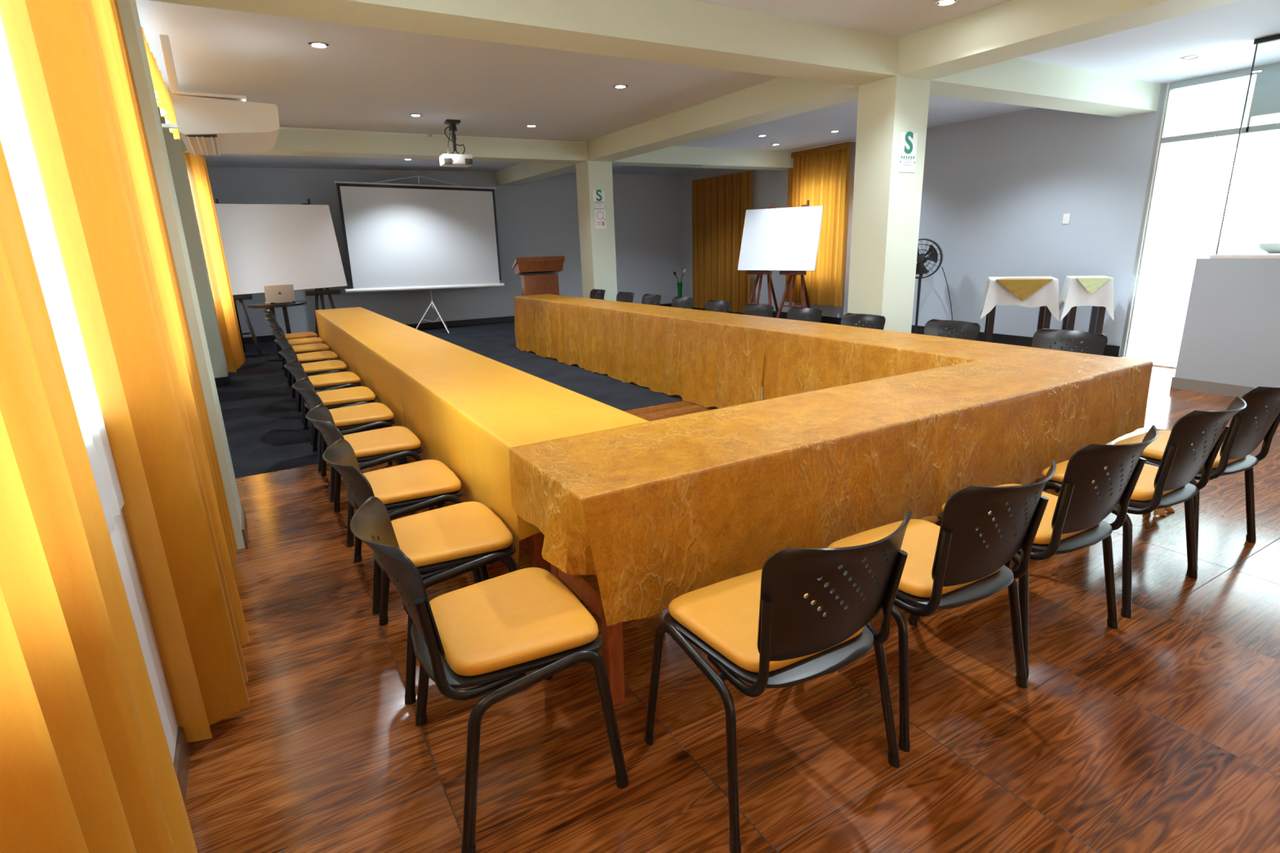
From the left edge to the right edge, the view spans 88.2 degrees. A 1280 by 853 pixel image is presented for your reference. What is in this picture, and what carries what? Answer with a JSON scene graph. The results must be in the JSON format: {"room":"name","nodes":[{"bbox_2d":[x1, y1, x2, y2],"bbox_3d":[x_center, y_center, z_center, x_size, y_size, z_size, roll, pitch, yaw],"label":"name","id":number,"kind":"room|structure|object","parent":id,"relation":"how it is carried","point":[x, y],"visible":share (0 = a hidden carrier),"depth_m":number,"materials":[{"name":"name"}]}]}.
{"room":"conference room","nodes":[
{"label":"conference room","id":0,"kind":"room"},
{"bbox_2d":[109,507,177,762],"bbox_3d":[-3.214,-1.080,4.360,0.240,2.800,15.400,-11,18,-29],"label":"wall","id":1,"kind":"structure","parent":0,"point":[120,537],"depth_m":1.76,"materials":[{"name":"white paint"}]},
{"bbox_2d":[0,16,124,533],"bbox_3d":[-1.220,-0.594,1.215,0.011,1.826,1.320,-11,18,-29],"label":"window","id":2,"kind":"structure","parent":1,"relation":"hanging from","point":[15,136],"depth_m":1.50,"materials":[{"name":"white glass"}]},
{"bbox_2d":[141,26,180,139],"bbox_3d":[-3.359,-2.337,4.637,0.054,0.336,2.150,-11,18,-29],"label":"curtain","id":3,"kind":"object","parent":1,"relation":"hanging from","point":[164,100],"visible":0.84,"depth_m":4.44,"materials":[{"name":"yellow fabric"}]},
{"bbox_2d":[173,726,191,806],"bbox_3d":[-0.649,1.222,0.801,0.012,0.100,5.870,-11,18,-29],"label":"baseboard","id":4,"kind":"structure","parent":1,"relation":"attached to","point":[183,748],"depth_m":1.85,"materials":[{"name":"brown wood"}]},
{"bbox_2d":[183,151,245,372],"bbox_3d":[-5.253,-2.001,8.186,0.116,2.576,0.859,-8,17,-21],"label":"curtain","id":5,"kind":"object","parent":1,"relation":"hanging from","point":[196,165],"visible":0.9,"depth_m":8.05,"materials":[{"name":"fabric"}]},
{"bbox_2d":[159,34,279,155],"bbox_3d":[-2.990,-2.203,4.487,0.872,0.569,0.992,-11,18,-29],"label":"air conditioner","id":6,"kind":"object","parent":1,"relation":"attached to","point":[208,124],"visible":1,"depth_m":4.21,"materials":[{"name":"white plastic"}]},
{"bbox_2d":[186,135,220,155],"bbox_3d":[-3.004,-1.931,4.559,0.170,0.007,0.905,-11,18,-29],"label":"grille","id":7,"kind":"object","parent":6,"relation":"attached to","point":[207,145],"depth_m":4.48,"materials":[{"name":"white plastic"}]},
{"bbox_3d":[-0.716,-1.303,0.219,0.024,0.024,5.550,-11,18,-29],"label":"curtain rod","id":8,"kind":"object","parent":1,"relation":"attached to","visible":0},
{"bbox_2d":[0,138,197,852],"bbox_3d":[-0.671,-0.035,0.575,0.128,2.596,0.895,-11,18,-29],"label":"curtain","id":9,"kind":"object","parent":8,"relation":"hanging from","point":[86,766],"visible":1,"depth_m":0.82,"materials":[{"name":"fabric"}]},
{"bbox_2d":[0,0,249,742],"bbox_3d":[-1.433,-0.368,1.839,0.184,2.581,0.521,-11,18,-29],"label":"curtain","id":10,"kind":"object","parent":8,"relation":"hanging from","point":[61,51],"visible":0.97,"depth_m":1.76,"materials":[{"name":"fabric"}]},
{"bbox_2d":[101,0,238,577],"bbox_3d":[-1.940,-0.582,2.674,0.108,2.581,0.440,-11,18,-29],"label":"curtain","id":11,"kind":"object","parent":8,"relation":"hanging from","point":[110,7],"visible":0.42,"depth_m":2.67,"materials":[{"name":"fabric"}]},
{"bbox_2d":[206,166,680,337],"bbox_3d":[-3.117,-3.377,12.622,9.090,2.800,0.708,-11,18,-29],"label":"wall","id":12,"kind":"structure","parent":0,"point":[539,218],"depth_m":12.79,"materials":[{"name":"grey paint"}]},
{"bbox_2d":[243,302,671,343],"bbox_3d":[-3.028,-2.062,12.907,8.867,0.110,0.014,-10,17,-25],"label":"baseboard","id":13,"kind":"structure","parent":12,"relation":"attached to","point":[508,318],"depth_m":12.62,"materials":[{"name":"black"}]},
{"bbox_2d":[216,308,764,478],"bbox_3d":[-1.166,-1.174,9.867,9.090,0.102,8.230,-11,18,-29],"label":"floor","id":14,"kind":"structure","parent":0,"point":[264,431],"depth_m":6.74,"materials":[{"name":"grey carpet"}]},
{"bbox_2d":[166,146,227,377],"bbox_3d":[-4.966,-1.732,7.392,0.205,2.550,0.400,-11,18,-29],"label":"column","id":15,"kind":"structure","parent":14,"relation":"on","point":[175,154],"depth_m":7.23,"materials":[{"name":"white paint"}]},
{"bbox_2d":[214,371,231,386],"bbox_3d":[-4.896,-0.556,7.730,0.167,0.100,0.412,-11,18,-29],"label":"baseboard","id":16,"kind":"structure","parent":15,"relation":"attached to","point":[220,381],"depth_m":7.57,"materials":[{"name":"black"}]},
{"bbox_2d":[215,198,262,356],"bbox_3d":[-5.962,-2.139,9.599,0.480,2.230,0.676,-11,18,-29],"label":"easel","id":17,"kind":"object","parent":14,"relation":"on","point":[237,297],"visible":0.46,"depth_m":9.62,"materials":[{"name":"black wood"}]},
{"bbox_2d":[247,300,306,361],"bbox_3d":[-5.043,-1.346,9.312,0.740,0.785,0.740,-11,18,-29],"label":"round table","id":18,"kind":"object","parent":14,"relation":"on","point":[256,305],"visible":0.7,"depth_m":9.18,"materials":[{"name":"black wood"}]},
{"bbox_2d":[263,284,295,303],"bbox_3d":[-5.035,-1.853,9.209,0.360,0.244,0.303,-12,18,-32],"label":"laptop","id":19,"kind":"object","parent":18,"relation":"on","point":[275,293],"visible":0.96,"depth_m":9.11,"materials":[{"name":"silver metal"}]},
{"bbox_2d":[262,307,317,376],"bbox_3d":[-4.335,-1.085,8.264,0.566,0.802,0.569,-10,18,-28],"label":"chair","id":20,"kind":"object","parent":14,"relation":"on","point":[301,335],"visible":0.29,"depth_m":8.17,"materials":[{"name":"yellow plastic"}]},
{"bbox_2d":[263,311,323,385],"bbox_3d":[-3.990,-0.940,7.697,0.566,0.802,0.569,-10,18,-27],"label":"chair","id":21,"kind":"object","parent":14,"relation":"on","point":[293,342],"visible":0.25,"depth_m":7.61,"materials":[{"name":"orange leather"}]},
{"bbox_2d":[265,315,329,395],"bbox_3d":[-3.664,-0.799,7.152,0.566,0.802,0.569,-11,18,-28],"label":"chair","id":22,"kind":"object","parent":14,"relation":"on","point":[310,348],"visible":0.31,"depth_m":7.07,"materials":[{"name":"orange leather"}]},
{"bbox_2d":[267,321,338,408],"bbox_3d":[-3.299,-0.645,6.549,0.566,0.802,0.569,-11,18,-30],"label":"chair","id":23,"kind":"object","parent":14,"relation":"on","point":[306,357],"visible":0.27,"depth_m":6.46,"materials":[{"name":"yellow plastic"}]},
{"bbox_2d":[270,328,347,424],"bbox_3d":[-2.940,-0.490,5.947,0.566,0.802,0.569,-10,18,-28],"label":"chair","id":24,"kind":"object","parent":14,"relation":"on","point":[316,368],"visible":0.34,"depth_m":5.83,"materials":[{"name":"orange leather"}]},
{"bbox_2d":[301,198,341,337],"bbox_3d":[-4.945,-2.331,10.165,0.480,2.230,0.676,-11,18,-29],"label":"easel","id":25,"kind":"object","parent":14,"relation":"on","point":[329,292],"visible":0.44,"depth_m":10.04,"materials":[{"name":"black wood"}]},
{"bbox_2d":[213,203,346,295],"bbox_3d":[-5.291,-2.616,9.685,1.647,1.263,0.387,-11,18,-29],"label":"whiteboard","id":26,"kind":"object","parent":25,"relation":"on","point":[263,244],"visible":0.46,"depth_m":9.68,"materials":[{"name":"white plastic"}]},
{"bbox_2d":[274,336,369,444],"bbox_3d":[-2.552,-0.327,5.312,0.566,0.802,0.569,-11,18,-30],"label":"chair","id":27,"kind":"object","parent":14,"relation":"on","point":[337,380],"visible":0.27,"depth_m":5.20,"materials":[{"name":"yellow plastic"}]},
{"bbox_2d":[278,346,378,471],"bbox_3d":[-2.174,-0.165,4.681,0.566,0.802,0.569,-10,18,-28],"label":"chair","id":28,"kind":"object","parent":14,"relation":"on","point":[358,395],"visible":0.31,"depth_m":4.59,"materials":[{"name":"orange leather"}]},
{"bbox_2d":[333,175,504,333],"bbox_3d":[-3.701,-2.993,11.573,0.932,2.661,2.738,13,21,43],"label":"projection screen","id":29,"kind":"object","parent":14,"relation":"on","point":[397,237],"visible":0.97,"depth_m":11.52,"materials":[{"name":"white fabric"}]},
{"bbox_2d":[511,255,564,295],"bbox_3d":[-1.587,-2.057,10.541,0.750,1.270,0.540,-7,16,-17],"label":"lectern","id":30,"kind":"object","parent":14,"relation":"on","point":[543,282],"visible":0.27,"depth_m":10.26,"materials":[{"name":"brown wood"}]},
{"bbox_2d":[575,160,617,301],"bbox_3d":[-0.624,-2.552,9.812,0.380,2.550,0.400,-11,18,-29],"label":"column","id":31,"kind":"structure","parent":14,"relation":"on","point":[597,246],"depth_m":9.59,"materials":[{"name":"white paint"}]},
{"bbox_2d":[592,189,604,208],"bbox_3d":[-0.583,-3.237,9.418,0.185,0.267,0.006,-11,18,-29],"label":"safety sign","id":32,"kind":"object","parent":31,"relation":"attached to","point":[598,195],"visible":1,"depth_m":9.42,"materials":[{"name":"white paper"}]},
{"bbox_2d":[594,209,606,228],"bbox_3d":[-0.566,-2.979,9.492,0.172,0.260,0.010,-11,18,-29],"label":"sign","id":33,"kind":"object","parent":31,"relation":"attached to","point":[600,215],"visible":1,"depth_m":9.49,"materials":[{"name":"white paper"}]},
{"bbox_2d":[590,288,605,299],"bbox_3d":[-0.755,-1.542,9.466,0.566,0.802,0.569,-11,18,-29],"label":"chair","id":34,"kind":"object","parent":14,"relation":"on","point":[599,294],"visible":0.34,"depth_m":9.56,"materials":[{"name":"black plastic"}]},
{"bbox_2d":[616,291,634,302],"bbox_3d":[-0.343,-1.359,8.757,0.566,0.802,0.569,-11,18,-29],"label":"chair","id":35,"kind":"object","parent":14,"relation":"on","point":[628,296],"visible":0.27,"depth_m":8.84,"materials":[{"name":"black plastic"}]},
{"bbox_2d":[641,293,661,305],"bbox_3d":[-0.005,-1.221,8.218,0.566,0.802,0.569,-11,18,-28],"label":"chair","id":36,"kind":"object","parent":14,"relation":"on","point":[646,298],"visible":0.2,"depth_m":8.30,"materials":[{"name":"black plastic"}]},
{"bbox_2d":[671,296,693,309],"bbox_3d":[0.348,-1.074,7.644,0.566,0.802,0.569,-11,18,-29],"label":"chair","id":37,"kind":"object","parent":14,"relation":"on","point":[677,301],"visible":0.21,"depth_m":7.72,"materials":[{"name":"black plastic"}]},
{"bbox_2d":[704,299,730,312],"bbox_3d":[0.680,-0.925,7.068,0.566,0.802,0.569,-10,18,-27],"label":"chair","id":38,"kind":"object","parent":14,"relation":"on","point":[710,305],"visible":0.29,"depth_m":7.14,"materials":[{"name":"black plastic"}]},
{"bbox_2d":[743,303,773,317],"bbox_3d":[1.016,-0.777,6.495,0.566,0.802,0.569,-10,18,-27],"label":"chair","id":39,"kind":"object","parent":14,"relation":"on","point":[755,309],"visible":0.2,"depth_m":6.56,"materials":[{"name":"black plastic"}]},
{"bbox_2d":[746,202,780,318],"bbox_3d":[2.223,-2.776,11.317,0.676,2.002,0.644,-16,21,-40],"label":"easel","id":40,"kind":"object","parent":14,"relation":"on","point":[759,273],"visible":0.49,"depth_m":11.28,"materials":[{"name":"red wood"}]},
{"bbox_2d":[737,205,823,271],"bbox_3d":[2.300,-3.086,10.869,0.327,1.002,1.566,-16,21,-40],"label":"whiteboard","id":41,"kind":"object","parent":40,"relation":"on","point":[786,238],"visible":1,"depth_m":10.83,"materials":[{"name":"white plastic"}]},
{"bbox_2d":[776,200,810,318],"bbox_3d":[2.677,-2.659,10.840,0.676,2.002,0.644,-16,21,-40],"label":"easel","id":42,"kind":"object","parent":14,"relation":"on","point":[804,291],"visible":0.6,"depth_m":10.80,"materials":[{"name":"red wood"}]},
{"bbox_2d":[914,238,952,333],"bbox_3d":[3.933,-1.874,9.045,0.733,1.353,0.400,8,18,31],"label":"fan","id":43,"kind":"object","parent":14,"relation":"on","point":[931,255],"depth_m":8.94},
{"bbox_3d":[-2.493,-0.576,6.308,0.500,0.743,5.090,-11,18,-29],"label":"trestle table","id":44,"kind":"object","parent":14,"relation":"on","visible":0},
{"bbox_2d":[315,306,488,426],"bbox_3d":[-2.490,-0.603,6.328,0.613,0.719,5.227,-11,18,-29],"label":"tablecloth","id":45,"kind":"object","parent":44,"relation":"on","point":[374,347],"visible":0.7,"depth_m":5.09,"materials":[{"name":"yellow fabric"}]},
{"bbox_3d":[-0.157,-0.972,7.448,0.340,0.743,5.140,-11,18,-29],"label":"trestle table","id":46,"kind":"object","parent":14,"relation":"on","visible":0},
{"bbox_2d":[514,293,822,408],"bbox_3d":[-0.178,-0.990,7.489,0.658,0.746,5.346,-11,18,-30],"label":"tablecloth","id":47,"kind":"object","parent":46,"relation":"on","point":[705,358],"visible":0.96,"depth_m":6.45,"materials":[{"name":"orange fabric"}]},
{"bbox_2d":[135,0,1279,174],"bbox_3d":[0.577,-3.210,6.049,9.090,0.150,15.500,-11,18,-29],"label":"ceiling","id":48,"kind":"structure","parent":0,"point":[367,78],"depth_m":5.56,"materials":[{"name":"white paint"}]},
{"bbox_2d":[307,41,329,48],"bbox_3d":[-2.195,-2.606,4.513,0.140,0.009,0.140,-11,18,-29],"label":"recessed light","id":49,"kind":"object","parent":48,"relation":"in","point":[314,44],"visible":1,"depth_m":4.50,"materials":[{"name":"silver metal"}]},
{"bbox_2d":[439,119,473,167],"bbox_3d":[-2.085,-3.177,7.413,0.330,0.470,0.285,-9,17,-25],"label":"projector","id":50,"kind":"object","parent":48,"relation":"hanging from","point":[462,160],"visible":1,"depth_m":7.35,"materials":[{"name":"white plastic"}]},
{"bbox_2d":[160,120,793,170],"bbox_3d":[-1.243,-3.792,9.118,8.850,0.250,0.400,-11,18,-29],"label":"ceiling beam","id":51,"kind":"structure","parent":48,"relation":"attached to","point":[288,142],"depth_m":8.52,"materials":[{"name":"white paint"}]},
{"bbox_2d":[280,126,587,164],"bbox_3d":[-2.861,-3.470,8.196,4.730,0.259,0.402,-11,18,-29],"label":"cable raceway","id":52,"kind":"object","parent":51,"relation":"attached to","point":[281,127],"visible":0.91,"depth_m":8.12,"materials":[{"name":"white plastic"}]},
{"bbox_2d":[496,162,575,186],"bbox_3d":[-1.653,-4.317,11.060,0.380,0.250,3.484,-11,18,-29],"label":"ceiling beam","id":53,"kind":"structure","parent":48,"relation":"attached to","point":[522,173],"depth_m":11.18,"materials":[{"name":"white paint"}]},
{"bbox_2d":[150,0,1161,117],"bbox_3d":[1.393,-2.674,4.766,8.850,0.250,0.360,-11,18,-29],"label":"ceiling beam","id":54,"kind":"structure","parent":48,"relation":"attached to","point":[679,32],"depth_m":4.08,"materials":[{"name":"white paint"}]},
{"bbox_2d":[586,76,858,161],"bbox_3d":[0.653,-3.339,7.253,0.380,0.250,4.830,-11,18,-29],"label":"ceiling beam","id":55,"kind":"structure","parent":48,"relation":"attached to","point":[780,97],"depth_m":6.67,"materials":[{"name":"white paint"}]},
{"bbox_2d":[790,140,855,152],"bbox_3d":[2.836,-4.438,10.501,0.120,0.015,1.420,-11,18,-29],"label":"rail","id":56,"kind":"object","parent":48,"relation":"attached to","point":[846,140],"visible":0.57,"depth_m":10.30,"materials":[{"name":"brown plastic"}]},
{"bbox_2d":[785,142,850,306],"bbox_3d":[2.880,-3.252,10.857,0.127,2.461,1.340,-11,18,-29],"label":"curtain","id":57,"kind":"object","parent":56,"relation":"hanging from","point":[820,175],"visible":0.66,"depth_m":10.64,"materials":[{"name":"fabric"}]},
{"bbox_2d":[897,0,1241,79],"bbox_3d":[3.543,-2.114,2.483,0.380,0.250,5.870,-11,18,-29],"label":"ceiling beam","id":58,"kind":"structure","parent":48,"relation":"attached to","point":[1011,29],"depth_m":4.14,"materials":[{"name":"white paint"}]},
{"bbox_2d":[185,365,1279,852],"bbox_3d":[2.730,0.479,3.435,9.090,0.100,7.170,-11,18,-29],"label":"floor","id":59,"kind":"structure","parent":0,"point":[1158,731],"depth_m":1.99,"materials":[{"name":"brown wood"}]},
{"bbox_2d":[116,0,244,549],"bbox_3d":[-2.274,-0.624,3.071,0.334,2.550,0.360,-11,18,-29],"label":"column","id":60,"kind":"structure","parent":59,"relation":"on","point":[128,11],"depth_m":2.99,"materials":[{"name":"white paint"}]},
{"bbox_2d":[241,506,248,547],"bbox_3d":[-2.084,0.527,3.482,0.012,0.100,0.360,-11,18,-29],"label":"baseboard","id":61,"kind":"structure","parent":60,"relation":"attached to","point":[244,523],"depth_m":3.41,"materials":[{"name":"brown tile"}]},
{"bbox_2d":[284,359,403,502],"bbox_3d":[-1.840,-0.023,4.129,0.566,0.802,0.569,-11,18,-29],"label":"chair","id":62,"kind":"object","parent":59,"relation":"on","point":[350,420],"visible":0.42,"depth_m":4.02,"materials":[{"name":"yellow plastic"}]},
{"bbox_2d":[292,377,434,546],"bbox_3d":[-1.470,0.134,3.519,0.566,0.802,0.569,-11,18,-29],"label":"chair","id":63,"kind":"object","parent":59,"relation":"on","point":[371,448],"visible":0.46,"depth_m":3.41,"materials":[{"name":"yellow plastic"}]},
{"bbox_2d":[305,404,482,614],"bbox_3d":[-1.087,0.294,2.895,0.566,0.802,0.569,-11,18,-28],"label":"chair","id":64,"kind":"object","parent":59,"relation":"on","point":[405,489],"visible":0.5,"depth_m":2.79,"materials":[{"name":"yellow plastic"}]},
{"bbox_2d":[322,438,517,705],"bbox_3d":[-0.757,0.433,2.353,0.566,0.802,0.569,-10,18,-28],"label":"chair","id":65,"kind":"object","parent":59,"relation":"on","point":[446,543],"visible":0.62,"depth_m":2.25,"materials":[{"name":"orange leather"}]},
{"bbox_2d":[350,496,629,852],"bbox_3d":[-0.424,0.576,1.798,0.566,0.802,0.569,-10,18,-28],"label":"chair","id":66,"kind":"object","parent":59,"relation":"on","point":[489,633],"visible":1,"depth_m":1.68,"materials":[{"name":"orange leather"}]},
{"bbox_2d":[519,532,548,571],"bbox_3d":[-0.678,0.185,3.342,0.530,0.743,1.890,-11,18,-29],"label":"table leg","id":67,"kind":"object","parent":59,"relation":"on","point":[533,544],"visible":0.07,"depth_m":2.51,"materials":[{"name":"orange wood"}]},
{"bbox_2d":[400,358,648,564],"bbox_3d":[-0.672,0.162,3.349,0.615,0.719,1.963,-11,18,-29],"label":"tablecloth","id":68,"kind":"object","parent":67,"relation":"on","point":[467,416],"visible":0.6,"depth_m":2.91,"materials":[{"name":"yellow fabric"}]},
{"bbox_2d":[644,510,911,852],"bbox_3d":[0.380,0.563,1.744,0.569,0.802,0.566,-10,17,-27],"label":"chair","id":69,"kind":"object","parent":59,"relation":"on","point":[779,624],"visible":1,"depth_m":1.57,"materials":[{"name":"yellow plastic"}]},
{"bbox_2d":[551,477,1050,706],"bbox_3d":[0.835,0.288,2.785,2.540,0.743,0.515,-11,18,-29],"label":"trestle table","id":70,"kind":"object","parent":59,"relation":"on","point":[612,635],"visible":0.07,"depth_m":2.09,"materials":[{"name":"orange wood"}]},
{"bbox_2d":[509,360,1093,626],"bbox_3d":[0.821,0.144,2.720,2.699,0.452,0.630,-11,18,-29],"label":"tablecloth","id":71,"kind":"object","parent":70,"relation":"on","point":[664,510],"visible":0.96,"depth_m":2.28,"materials":[{"name":"orange fabric"}]},
{"bbox_2d":[786,306,822,322],"bbox_3d":[1.349,-0.657,6.021,0.566,0.802,0.569,-10,18,-28],"label":"chair","id":72,"kind":"object","parent":59,"relation":"on","point":[794,313],"visible":0.21,"depth_m":6.08,"materials":[{"name":"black plastic"}]},
{"bbox_2d":[840,312,885,329],"bbox_3d":[1.670,-0.492,5.387,0.566,0.802,0.569,-11,18,-29],"label":"chair","id":73,"kind":"object","parent":59,"relation":"on","point":[878,322],"visible":0.19,"depth_m":5.44,"materials":[{"name":"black plastic"}]},
{"bbox_2d":[847,75,930,333],"bbox_3d":[2.013,-1.434,5.459,0.380,2.550,0.360,-11,18,-29],"label":"column","id":74,"kind":"structure","parent":59,"relation":"on","point":[886,209],"depth_m":5.23,"materials":[{"name":"white paint"}]},
{"bbox_2d":[897,131,917,172],"bbox_3d":[2.069,-2.119,5.099,0.188,0.294,0.006,-11,18,-29],"label":"safety sign","id":75,"kind":"object","parent":74,"relation":"attached to","point":[908,147],"visible":1,"depth_m":5.10,"materials":[{"name":"white paper"}]},
{"bbox_2d":[817,460,1056,752],"bbox_3d":[0.907,0.462,2.043,0.569,0.802,0.566,-10,17,-27],"label":"chair","id":76,"kind":"object","parent":59,"relation":"on","point":[949,565],"visible":0.93,"depth_m":1.86,"materials":[{"name":"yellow plastic"}]},
{"bbox_2d":[924,319,980,340],"bbox_3d":[2.118,-0.347,4.809,0.566,0.802,0.569,-11,18,-28],"label":"chair","id":77,"kind":"object","parent":59,"relation":"on","point":[933,326],"visible":0.21,"depth_m":4.85,"materials":[{"name":"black plastic"}]},
{"bbox_2d":[983,305,1051,342],"bbox_3d":[4.333,-1.247,7.596,0.625,0.895,0.540,5,17,24],"label":"side table","id":78,"kind":"object","parent":59,"relation":"on","point":[1044,315],"visible":0.36,"depth_m":7.51,"materials":[{"name":"black wood"}]},
{"bbox_2d":[978,275,1058,320],"bbox_3d":[4.321,-1.460,7.535,0.790,0.460,0.696,5,17,23],"label":"tablecloth","id":79,"kind":"object","parent":78,"relation":"on","point":[995,293],"visible":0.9,"depth_m":7.31,"materials":[{"name":"white fabric"}]},
{"bbox_2d":[995,277,1053,300],"bbox_3d":[4.237,-1.521,7.322,0.542,0.234,0.250,5,17,24],"label":"napkin","id":80,"kind":"object","parent":79,"relation":"on","point":[1021,287],"visible":1,"depth_m":7.22,"materials":[{"name":"yellow fabric"}]},
{"bbox_2d":[917,424,1158,678],"bbox_3d":[1.414,0.363,2.337,0.569,0.802,0.566,-10,18,-27],"label":"chair","id":81,"kind":"object","parent":59,"relation":"on","point":[1072,521],"visible":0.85,"depth_m":2.13,"materials":[{"name":"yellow plastic"}]},
{"bbox_2d":[1031,328,1107,355],"bbox_3d":[2.540,-0.178,4.149,0.566,0.802,0.569,-10,18,-28],"label":"chair","id":82,"kind":"object","parent":59,"relation":"on","point":[1096,343],"visible":0.3,"depth_m":4.18,"materials":[{"name":"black plastic"}]},
{"bbox_2d":[1059,306,1106,351],"bbox_3d":[4.884,-1.185,7.286,0.342,0.905,0.400,5,17,24],"label":"side table","id":83,"kind":"object","parent":59,"relation":"on","point":[1097,315],"visible":0.34,"depth_m":7.18,"materials":[{"name":"black wood"}]},
{"bbox_2d":[1058,275,1113,320],"bbox_3d":[4.871,-1.406,7.222,0.486,0.453,0.572,5,17,25],"label":"tablecloth","id":84,"kind":"object","parent":83,"relation":"on","point":[1073,293],"visible":0.92,"depth_m":7.04,"materials":[{"name":"white fabric"}]},
{"bbox_2d":[1075,276,1111,294],"bbox_3d":[4.804,-1.505,7.042,0.304,0.174,0.201,5,17,24],"label":"napkin","id":85,"kind":"object","parent":84,"relation":"on","point":[1091,284],"visible":1,"depth_m":6.96,"materials":[{"name":"yellow fabric"}]},
{"bbox_2d":[1011,395,1246,617],"bbox_3d":[1.978,0.256,2.653,0.569,0.802,0.566,-11,18,-29],"label":"chair","id":86,"kind":"object","parent":59,"relation":"on","point":[1166,485],"visible":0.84,"depth_m":2.46,"materials":[{"name":"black plastic"}]},
{"bbox_2d":[1113,386,1279,569],"bbox_3d":[2.493,0.155,2.955,0.569,0.802,0.566,-10,17,-27],"label":"chair","id":87,"kind":"object","parent":59,"relation":"on","point":[1260,420],"visible":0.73,"depth_m":2.76,"materials":[{"name":"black plastic"}]},
{"bbox_3d":[1.775,-0.169,4.315,0.460,0.743,2.235,-11,18,-29],"label":"trestle table","id":88,"kind":"object","parent":59,"relation":"on","visible":0},
{"bbox_2d":[762,323,1152,496],"bbox_3d":[1.799,-0.174,4.307,0.694,0.746,2.374,-11,18,-29],"label":"tablecloth","id":89,"kind":"object","parent":88,"relation":"on","point":[799,359],"visible":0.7,"depth_m":4.06,"materials":[{"name":"orange fabric"}]},
{"bbox_2d":[678,84,1163,357],"bbox_3d":[2.986,-3.158,11.082,0.120,2.800,9.550,-11,18,-29],"label":"wall","id":90,"kind":"structure","parent":0,"point":[997,191],"depth_m":8.15,"materials":[{"name":"grey paint"}]},
{"bbox_2d":[692,170,751,313],"bbox_3d":[1.582,-3.603,13.111,0.121,2.576,1.950,-11,18,-29],"label":"curtain","id":91,"kind":"object","parent":90,"relation":"hanging from","point":[720,204],"visible":0.91,"depth_m":13.04,"materials":[{"name":"fabric"}]},
{"bbox_2d":[682,302,1119,357],"bbox_3d":[3.159,-1.782,11.098,0.014,0.130,8.790,-11,18,-29],"label":"baseboard","id":92,"kind":"structure","parent":90,"relation":"attached to","point":[1110,350],"depth_m":8.57,"materials":[{"name":"black"}]},
{"bbox_2d":[1120,355,1177,368],"bbox_3d":[5.728,-0.616,6.795,0.400,0.015,1.420,-11,18,-29],"label":"trim","id":93,"kind":"structure","parent":90,"relation":"attached to","point":[1156,362],"depth_m":7.08,"materials":[{"name":"stone"}]},
{"bbox_2d":[1119,65,1279,357],"bbox_3d":[5.692,-1.994,6.557,0.120,2.800,1.250,-11,18,-29],"label":"window frame","id":94,"kind":"structure","parent":90,"relation":"in","point":[1161,139],"depth_m":6.81,"materials":[{"name":"silver metal"}]},
{"bbox_2d":[1174,257,1279,387],"bbox_3d":[6.073,-0.388,3.837,0.120,1.135,4.830,-11,18,-29],"label":"wall","id":95,"kind":"structure","parent":0,"point":[1231,335],"depth_m":5.53,"materials":[{"name":"grey paint"}]},
{"bbox_2d":[1170,376,1254,397],"bbox_3d":[6.082,0.110,3.977,0.132,0.100,4.842,-11,18,-29],"label":"baseboard","id":96,"kind":"structure","parent":95,"relation":"attached to","point":[1215,388],"depth_m":5.73,"materials":[{"name":"grey tile"}]},
{"bbox_2d":[1209,34,1279,258],"bbox_3d":[6.339,-1.789,3.614,0.820,1.665,4.690,-11,18,-29],"label":"glass screen","id":97,"kind":"object","parent":95,"relation":"on","point":[1248,255],"visible":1,"depth_m":5.38,"materials":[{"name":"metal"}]},
{"bbox_2d":[1209,251,1279,258],"bbox_3d":[6.366,-1.002,3.832,0.820,0.030,4.690,-11,18,-29],"label":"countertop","id":98,"kind":"structure","parent":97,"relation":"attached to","point":[1248,255],"depth_m":5.45,"materials":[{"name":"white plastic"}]},
{"bbox_2d":[1256,242,1279,253],"bbox_3d":[5.434,-1.508,5.562,0.380,0.080,0.380,-11,18,-29],"label":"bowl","id":99,"kind":"object","parent":97,"relation":"on","point":[1271,247],"visible":1,"depth_m":5.54,"materials":[{"name":"white ceramic"}]},
{"bbox_2d":[1251,62,1279,117],"bbox_3d":[7.037,-2.565,4.014,0.120,0.430,5.085,-11,18,-29],"label":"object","id":100,"kind":"structure","parent":0,"point":[1267,98],"depth_m":6.04,"materials":[{"name":"glass"}]},
{"label":"outside","id":101,"kind":"structure","parent":0,"visible":0},
{"bbox_2d":[1136,97,1275,328],"bbox_3d":[7.089,-2.966,9.697,0.300,2.900,2.900,-11,18,-29],"label":"wall","id":102,"kind":"structure","parent":101,"point":[1180,158],"depth_m":8.99,"materials":[{"name":"white paint"}]},
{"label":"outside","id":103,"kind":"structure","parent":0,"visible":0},
{"bbox_2d":[1171,78,1255,110],"bbox_3d":[6.436,-4.306,8.957,1.700,0.120,2.900,-11,18,-29],"label":"ceiling","id":104,"kind":"structure","parent":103,"point":[1235,89],"depth_m":7.83,"materials":[{"name":"white paint"}]},
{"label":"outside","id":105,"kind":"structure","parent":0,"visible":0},
{"bbox_2d":[1129,310,1186,360],"bbox_3d":[8.555,-0.769,7.259,5.030,0.115,10.200,-11,18,-29],"label":"ground","id":106,"kind":"structure","parent":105,"point":[1163,343],"depth_m":8.54,"materials":[{"name":"white stone"}]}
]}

